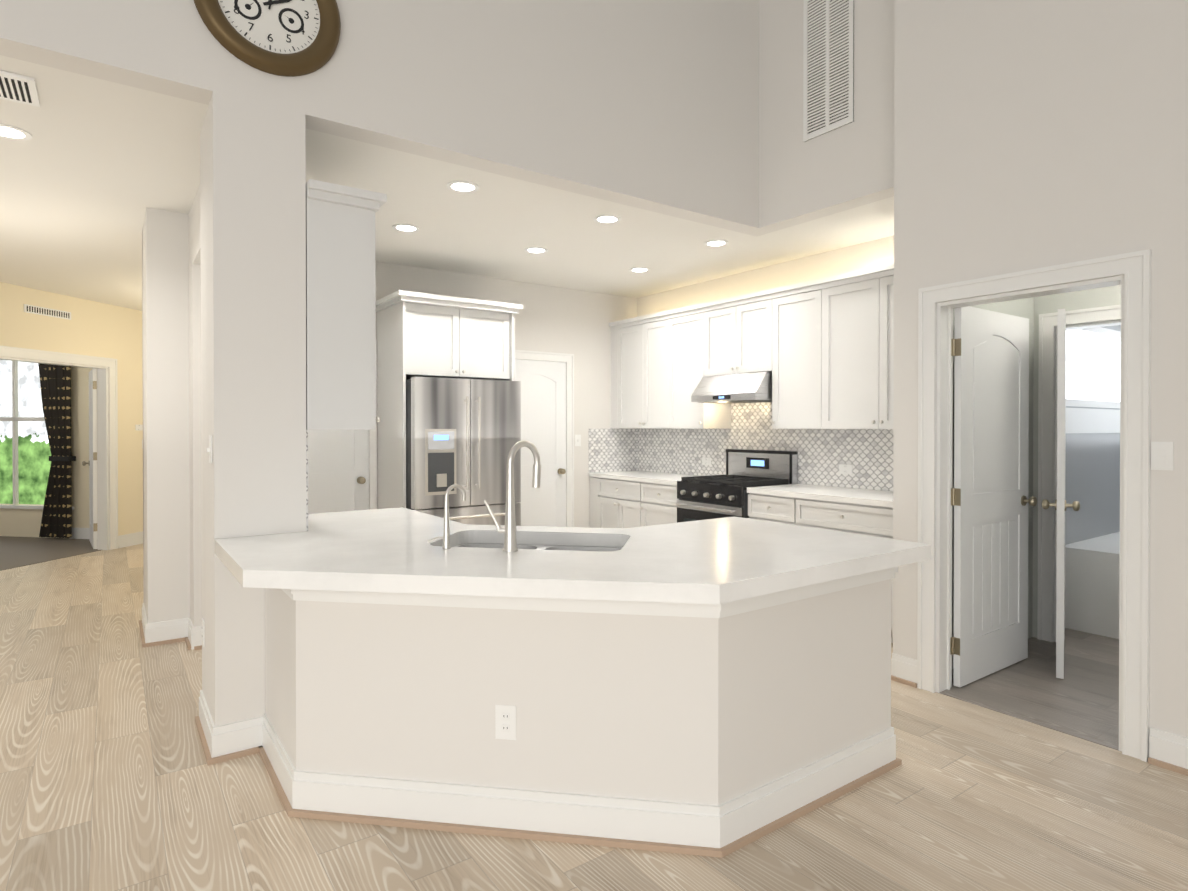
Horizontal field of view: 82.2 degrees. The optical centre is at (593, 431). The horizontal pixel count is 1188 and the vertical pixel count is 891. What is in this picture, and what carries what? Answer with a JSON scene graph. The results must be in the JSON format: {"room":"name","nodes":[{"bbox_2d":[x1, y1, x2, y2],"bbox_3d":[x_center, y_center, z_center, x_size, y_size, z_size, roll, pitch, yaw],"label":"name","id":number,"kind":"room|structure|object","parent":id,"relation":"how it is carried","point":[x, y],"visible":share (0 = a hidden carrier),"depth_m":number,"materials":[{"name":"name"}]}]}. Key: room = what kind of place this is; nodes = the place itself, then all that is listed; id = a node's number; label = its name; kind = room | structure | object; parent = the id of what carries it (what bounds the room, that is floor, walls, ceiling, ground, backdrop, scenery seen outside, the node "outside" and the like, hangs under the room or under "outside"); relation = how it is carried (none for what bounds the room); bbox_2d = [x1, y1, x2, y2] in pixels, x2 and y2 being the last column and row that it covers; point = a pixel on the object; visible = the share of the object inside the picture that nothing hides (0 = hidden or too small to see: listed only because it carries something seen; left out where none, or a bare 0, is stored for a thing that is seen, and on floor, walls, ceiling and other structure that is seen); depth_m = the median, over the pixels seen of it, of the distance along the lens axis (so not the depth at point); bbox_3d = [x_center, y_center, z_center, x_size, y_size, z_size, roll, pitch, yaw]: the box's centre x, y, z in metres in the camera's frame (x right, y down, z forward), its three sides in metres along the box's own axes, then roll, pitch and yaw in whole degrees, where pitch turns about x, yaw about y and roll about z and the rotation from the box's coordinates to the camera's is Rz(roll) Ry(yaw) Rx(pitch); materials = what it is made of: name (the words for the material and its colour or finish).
{"room":"kitchen","nodes":[
{"label":"kitchen","id":0,"kind":"room"},
{"bbox_2d":[0,0,739,726],"bbox_3d":[-2.154,-1.633,2.503,7.920,6.000,0.180,0,0,-35],"label":"wall","id":1,"kind":"structure","parent":0,"point":[633,103],"depth_m":3.11,"materials":[{"name":"white paint"}]},
{"bbox_2d":[207,435,211,462],"bbox_3d":[-1.632,0.075,2.884,0.016,0.116,0.072,0,0,-35],"label":"light switch","id":2,"kind":"object","parent":1,"relation":"attached to","point":[209,449],"depth_m":2.87,"materials":[{"name":"white plastic"}]},
{"bbox_2d":[194,0,340,76],"bbox_3d":[-1.381,-1.835,2.907,0.590,0.590,0.050,0,0,-35],"label":"wall clock","id":3,"kind":"object","parent":1,"relation":"attached to","point":[290,38],"visible":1,"depth_m":2.93,"materials":[{"name":"brown wood"}]},
{"bbox_2d":[306,179,386,530],"bbox_3d":[-1.322,-0.335,3.383,0.344,1.547,0.743,0,0,-35],"label":"upper cabinet","id":4,"kind":"object","parent":1,"relation":"attached to","point":[340,321],"visible":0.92,"depth_m":3.11,"materials":[{"name":"white wood"}]},
{"bbox_2d":[0,55,893,310],"bbox_3d":[-0.432,-1.465,4.465,13.000,0.100,18.000,0,0,-35],"label":"ceiling","id":5,"kind":"structure","parent":0,"point":[92,169],"depth_m":4.46,"materials":[{"name":"white paint"}]},
{"bbox_2d":[0,123,31,139],"bbox_3d":[-2.749,-1.404,3.186,0.183,0.005,0.183,0,0,10],"label":"recessed light","id":6,"kind":"object","parent":5,"relation":"in","point":[11,132],"depth_m":3.20,"materials":[{"name":"white"}]},
{"bbox_2d":[0,70,39,106],"bbox_3d":[-2.560,-1.396,2.626,0.640,0.013,0.270,0,0,-35],"label":"ceiling vent","id":7,"kind":"object","parent":5,"relation":"in","point":[18,88],"depth_m":2.77,"materials":[{"name":"white metal"}]},
{"bbox_2d":[392,224,419,231],"bbox_3d":[-1.305,-1.413,4.727,0.183,0.005,0.183,0,0,10],"label":"recessed light","id":8,"kind":"object","parent":5,"relation":"in","point":[399,227],"depth_m":4.72,"materials":[{"name":"white"}]},
{"bbox_2d":[447,181,478,192],"bbox_3d":[-0.754,-1.408,3.917,0.183,0.005,0.183,0,0,10],"label":"recessed light","id":9,"kind":"object","parent":5,"relation":"in","point":[457,186],"depth_m":3.91,"materials":[{"name":"white"}]},
{"bbox_2d":[524,247,547,253],"bbox_3d":[-0.452,-1.417,5.322,0.183,0.005,0.183,0,0,10],"label":"recessed light","id":10,"kind":"object","parent":5,"relation":"in","point":[536,250],"depth_m":5.32,"materials":[{"name":"white"}]},
{"bbox_2d":[593,215,620,223],"bbox_3d":[0.088,-1.412,4.528,0.183,0.005,0.183,0,0,10],"label":"recessed light","id":11,"kind":"object","parent":5,"relation":"in","point":[604,219],"depth_m":4.53,"materials":[{"name":"white"}]},
{"bbox_2d":[629,267,649,272],"bbox_3d":[0.400,-1.421,5.988,0.183,0.005,0.183,0,0,10],"label":"recessed light","id":12,"kind":"object","parent":5,"relation":"in","point":[638,269],"depth_m":5.98,"materials":[{"name":"white"}]},
{"bbox_2d":[704,240,728,246],"bbox_3d":[0.920,-1.416,5.119,0.183,0.005,0.183,0,0,10],"label":"recessed light","id":13,"kind":"object","parent":5,"relation":"in","point":[712,243],"depth_m":5.12,"materials":[{"name":"white"}]},
{"bbox_2d":[0,184,893,626],"bbox_3d":[-3.028,-0.046,6.918,11.600,2.770,10.834,0,0,-35],"label":"wall","id":14,"kind":"structure","parent":0,"point":[564,320],"depth_m":6.14,"materials":[{"name":"white paint"}]},
{"bbox_2d":[24,304,70,319],"bbox_3d":[-5.583,-1.221,6.965,0.009,0.080,0.500,0,0,10],"label":"wall vent","id":15,"kind":"object","parent":14,"relation":"attached to","point":[32,309],"depth_m":6.95,"materials":[{"name":"white metal"}]},
{"bbox_2d":[38,363,75,537],"bbox_3d":[-6.730,0.089,8.378,0.618,2.422,0.618,0,0,-35],"label":"curtain","id":16,"kind":"object","parent":14,"relation":"hanging from","point":[55,385],"visible":0.73,"depth_m":8.33,"materials":[{"name":"fabric"}]},
{"bbox_2d":[0,346,142,549],"bbox_3d":[-6.932,0.207,7.986,2.972,2.250,4.516,0,0,-35],"label":"door frame","id":17,"kind":"structure","parent":14,"relation":"attached to","point":[107,445],"depth_m":7.67,"materials":[{"name":"white wood"}]},
{"bbox_2d":[82,369,96,548],"bbox_3d":[-5.863,0.306,7.928,0.177,2.030,0.745,0,0,-35],"label":"hall door","id":18,"kind":"structure","parent":14,"relation":"in","point":[92,462],"depth_m":7.67,"materials":[{"name":"white wood"}]},
{"bbox_2d":[135,425,142,429],"bbox_3d":[-5.398,-0.048,8.076,0.007,0.070,0.100,0,0,10],"label":"light switch","id":19,"kind":"object","parent":14,"relation":"attached to","point":[137,427],"depth_m":8.07,"materials":[{"name":"white plastic"}]},
{"bbox_2d":[139,603,150,647],"bbox_3d":[-3.010,1.284,4.545,0.030,0.140,0.650,0,0,-35],"label":"baseboard","id":20,"kind":"structure","parent":14,"relation":"attached to","point":[145,627],"depth_m":4.37,"materials":[{"name":"white wood"}]},
{"bbox_2d":[179,618,198,649],"bbox_3d":[-2.570,1.286,4.323,0.030,0.140,0.280,0,0,-35],"label":"baseboard","id":21,"kind":"structure","parent":14,"relation":"attached to","point":[188,633],"depth_m":4.33,"materials":[{"name":"white wood"}]},
{"bbox_2d":[202,618,204,646],"bbox_3d":[-1.807,0.928,3.145,0.007,0.116,0.072,0,0,-35],"label":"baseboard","id":22,"kind":"structure","parent":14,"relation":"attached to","point":[203,622],"depth_m":3.12,"materials":[{"name":"white wood"}]},
{"bbox_2d":[195,690,222,764],"bbox_3d":[-1.718,1.294,3.003,0.030,0.140,0.520,0,0,-35],"label":"baseboard","id":23,"kind":"structure","parent":14,"relation":"attached to","point":[211,737],"depth_m":2.88,"materials":[{"name":"white wood"}]},
{"bbox_2d":[308,339,580,526],"bbox_3d":[-1.324,0.288,5.997,2.978,2.115,0.083,0,0,-35],"label":"doors","id":24,"kind":"structure","parent":14,"relation":"in","point":[342,470],"depth_m":6.54,"materials":[{"name":"white wood"}]},
{"bbox_2d":[376,290,522,508],"bbox_3d":[-1.227,0.141,5.688,1.060,2.409,0.690,0,0,-35],"label":"upper cabinet","id":25,"kind":"object","parent":14,"relation":"attached to","point":[418,334],"visible":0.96,"depth_m":5.44,"materials":[{"name":"white wood"}]},
{"bbox_2d":[609,315,660,428],"bbox_3d":[0.596,-0.563,6.827,0.345,1.065,0.949,0,0,-35],"label":"upper cabinet","id":26,"kind":"object","parent":14,"relation":"attached to","point":[635,344],"depth_m":6.79,"materials":[{"name":"white wood"}]},
{"bbox_2d":[661,307,730,428],"bbox_3d":[0.972,-0.559,6.297,0.345,1.065,0.588,0,0,-35],"label":"upper cabinet","id":27,"kind":"object","parent":14,"relation":"attached to","point":[684,334],"depth_m":6.20,"materials":[{"name":"white wood"}]},
{"bbox_2d":[691,371,771,402],"bbox_3d":[1.258,-0.364,5.746,0.517,0.228,0.720,0,0,-35],"label":"range hood","id":28,"kind":"object","parent":14,"relation":"attached to","point":[755,387],"visible":0.81,"depth_m":5.56,"materials":[{"name":"silver metal"}]},
{"bbox_2d":[589,402,892,490],"bbox_3d":[1.233,-0.013,5.687,0.639,0.880,3.549,0,0,-35],"label":"tile backsplash","id":29,"kind":"structure","parent":14,"relation":"attached to","point":[856,458],"depth_m":6.00,"materials":[{"name":"white tile"}]},
{"bbox_2d":[709,291,772,375],"bbox_3d":[1.329,-0.786,5.794,0.345,0.605,0.760,0,0,-35],"label":"upper cabinet","id":30,"kind":"object","parent":14,"relation":"attached to","point":[740,330],"depth_m":5.65,"materials":[{"name":"white wood"}]},
{"bbox_2d":[765,283,812,428],"bbox_3d":[1.682,-0.553,5.298,0.345,1.065,0.578,0,0,-35],"label":"upper cabinet","id":31,"kind":"object","parent":14,"relation":"attached to","point":[792,373],"depth_m":5.23,"materials":[{"name":"white wood"}]},
{"bbox_2d":[813,267,893,428],"bbox_3d":[2.079,-0.549,4.739,0.345,1.065,1.029,0,0,-35],"label":"upper cabinet","id":32,"kind":"object","parent":14,"relation":"attached to","point":[822,350],"depth_m":4.80,"materials":[{"name":"white wood"}]},
{"bbox_2d":[0,536,1187,890],"bbox_3d":[-0.570,1.403,4.385,13.339,0.104,18.000,0,0,-35],"label":"floor","id":33,"kind":"structure","parent":0,"point":[110,780],"depth_m":2.50,"materials":[{"name":"brown wood"}]},
{"bbox_2d":[259,616,286,811],"bbox_3d":[-0.403,0.932,3.280,2.084,0.860,0.603,0,0,-35],"label":"base cabinet","id":34,"kind":"object","parent":33,"relation":"on","point":[273,753],"depth_m":2.72,"materials":[{"name":"white paint"}]},
{"bbox_2d":[406,377,520,525],"bbox_3d":[-1.173,0.467,5.615,0.898,1.758,0.846,0,0,-35],"label":"fridge","id":35,"kind":"object","parent":33,"relation":"on","point":[465,434],"visible":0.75,"depth_m":5.27,"materials":[{"name":"grey metal"}]},
{"bbox_2d":[287,568,894,857],"bbox_3d":[0.071,0.936,2.613,2.084,0.860,1.034,0,0,-35],"label":"base cabinet","id":36,"kind":"object","parent":33,"relation":"on","point":[717,688],"depth_m":2.33,"materials":[{"name":"white paint"}]},
{"bbox_2d":[215,500,930,687],"bbox_3d":[-0.306,0.474,3.014,2.290,0.060,2.430,0,0,-35],"label":"countertop","id":37,"kind":"structure","parent":36,"relation":"on","point":[358,596],"depth_m":2.38,"materials":[{"name":"white stone"}]},
{"bbox_2d":[427,440,540,551],"bbox_3d":[-0.406,0.240,2.620,0.391,0.412,0.272,0,0,-35],"label":"faucet","id":38,"kind":"object","parent":37,"relation":"on","point":[510,544],"depth_m":2.56,"materials":[{"name":"silver metal"}]},
{"bbox_2d":[589,474,596,527],"bbox_3d":[0.268,0.901,7.054,0.625,0.874,0.203,0,0,-35],"label":"base cabinet","id":39,"kind":"object","parent":33,"relation":"on","point":[593,481],"depth_m":6.90,"materials":[{"name":"white wood"}]},
{"bbox_2d":[597,478,632,527],"bbox_3d":[0.508,0.903,6.717,0.625,0.874,0.738,0,0,-35],"label":"base cabinet","id":40,"kind":"object","parent":33,"relation":"on","point":[628,499],"depth_m":6.61,"materials":[{"name":"white wood"}]},
{"bbox_2d":[633,482,678,526],"bbox_3d":[0.821,0.906,6.277,0.625,0.874,0.598,0,0,-35],"label":"base cabinet","id":41,"kind":"object","parent":33,"relation":"on","point":[654,503],"depth_m":6.14,"materials":[{"name":"white wood"}]},
{"bbox_2d":[593,470,699,485],"bbox_3d":[0.598,0.441,6.580,0.634,0.040,1.354,0,0,-35],"label":"countertop","id":42,"kind":"structure","parent":41,"relation":"on","point":[638,476],"depth_m":6.53,"materials":[{"name":"white stone"}]},
{"bbox_2d":[676,449,797,522],"bbox_3d":[1.167,0.745,5.688,0.729,1.165,0.734,0,0,-35],"label":"range","id":43,"kind":"object","parent":33,"relation":"on","point":[710,497],"visible":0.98,"depth_m":5.62,"materials":[{"name":"grey metal"}]},
{"bbox_2d":[747,490,784,523],"bbox_3d":[1.582,0.913,5.206,0.625,0.874,0.510,0,0,-35],"label":"base cabinet","id":44,"kind":"object","parent":33,"relation":"on","point":[765,507],"depth_m":5.08,"materials":[{"name":"white wood"}]},
{"bbox_2d":[785,494,884,537],"bbox_3d":[1.903,0.916,4.755,0.625,0.874,0.854,0,0,-35],"label":"base cabinet","id":45,"kind":"object","parent":33,"relation":"on","point":[861,518],"depth_m":4.60,"materials":[{"name":"white wood"}]},
{"bbox_2d":[747,484,892,505],"bbox_3d":[1.845,0.452,4.826,0.634,0.040,1.430,0,0,-35],"label":"countertop","id":46,"kind":"structure","parent":45,"relation":"on","point":[835,494],"depth_m":4.83,"materials":[{"name":"white stone"}]},
{"bbox_2d":[885,506,892,642],"bbox_3d":[2.188,0.918,4.354,0.625,0.874,0.258,0,0,-35],"label":"base cabinet","id":47,"kind":"object","parent":33,"relation":"on","point":[888,509],"depth_m":4.28,"materials":[{"name":"white wood"}]},
{"bbox_2d":[1065,532,1119,638],"bbox_3d":[4.162,1.069,4.923,1.800,0.555,0.749,0,0,-35],"label":"bathtub","id":48,"kind":"object","parent":33,"relation":"on","point":[1092,564],"depth_m":4.56,"materials":[{"name":"white ceramic"}]},
{"bbox_2d":[740,0,1187,737],"bbox_3d":[3.502,-1.626,1.407,0.330,6.000,8.460,0,0,-35],"label":"wall","id":49,"kind":"structure","parent":0,"point":[980,138],"depth_m":3.28,"materials":[{"name":"white paint"}]},
{"bbox_2d":[803,0,853,141],"bbox_3d":[1.469,-2.359,4.276,0.012,0.950,0.360,0,0,-35],"label":"air vent","id":50,"kind":"object","parent":49,"relation":"in","point":[828,65],"visible":1,"depth_m":4.27,"materials":[{"name":"white metal"}]},
{"bbox_2d":[953,306,1036,686],"bbox_3d":[2.244,0.339,3.825,0.802,2.015,0.177,0,0,-35],"label":"door","id":51,"kind":"structure","parent":49,"relation":"in","point":[991,419],"depth_m":3.77,"materials":[{"name":"white wood"}]},
{"bbox_2d":[917,249,1150,761],"bbox_3d":[2.069,0.305,3.253,0.174,2.115,0.980,0,0,-35],"label":"door frame","id":52,"kind":"structure","parent":49,"relation":"attached to","point":[936,354],"depth_m":3.06,"materials":[{"name":"white wood"}]},
{"bbox_2d":[1151,442,1173,470],"bbox_3d":[2.322,0.100,2.783,0.009,0.116,0.072,0,0,-35],"label":"light switch","id":53,"kind":"object","parent":49,"relation":"attached to","point":[1161,455],"depth_m":2.78,"materials":[{"name":"white plastic"}]},
{"bbox_2d":[1148,727,1187,775],"bbox_3d":[4.050,1.311,0.343,0.030,0.140,6.060,0,0,-35],"label":"baseboard","id":54,"kind":"structure","parent":49,"relation":"attached to","point":[1167,750],"depth_m":2.76,"materials":[{"name":"white wood"}]},
{"bbox_2d":[952,297,1035,637],"bbox_3d":[3.329,-0.032,4.785,3.709,2.770,0.010,0,0,-35],"label":"wall","id":55,"kind":"structure","parent":0,"point":[1026,307],"depth_m":4.45,"materials":[{"name":"grey paint"}]},
{"bbox_2d":[1036,285,1120,637],"bbox_3d":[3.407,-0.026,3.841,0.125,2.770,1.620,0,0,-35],"label":"wall","id":56,"kind":"structure","parent":0,"point":[1092,487],"depth_m":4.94,"materials":[{"name":"grey paint"}]},
{"bbox_2d":[1042,309,1079,678],"bbox_3d":[2.774,0.338,4.003,0.727,2.015,0.336,0,0,-35],"label":"bathroom door","id":57,"kind":"structure","parent":56,"relation":"in","point":[1060,505],"depth_m":3.71,"materials":[{"name":"white wood"}]},
{"bbox_2d":[1037,305,1120,641],"bbox_3d":[3.218,0.300,4.082,0.147,2.115,0.940,0,0,-35],"label":"door frame","id":58,"kind":"structure","parent":56,"relation":"attached to","point":[1047,460],"depth_m":4.38,"materials":[{"name":"white wood"}]},
{"bbox_2d":[1066,327,1120,432],"bbox_3d":[3.840,-0.385,5.133,2.070,0.790,0.020,0,0,-35],"label":"window","id":59,"kind":"structure","parent":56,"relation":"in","point":[1092,354],"depth_m":5.01,"materials":[{"name":"white glass"}]},
{"label":"outside","id":60,"kind":"structure","parent":0,"visible":0},
{"bbox_2d":[0,360,50,504],"bbox_3d":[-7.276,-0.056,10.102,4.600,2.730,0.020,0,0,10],"label":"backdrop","id":61,"kind":"structure","parent":60,"point":[34,454],"depth_m":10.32,"materials":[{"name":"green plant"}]}
]}

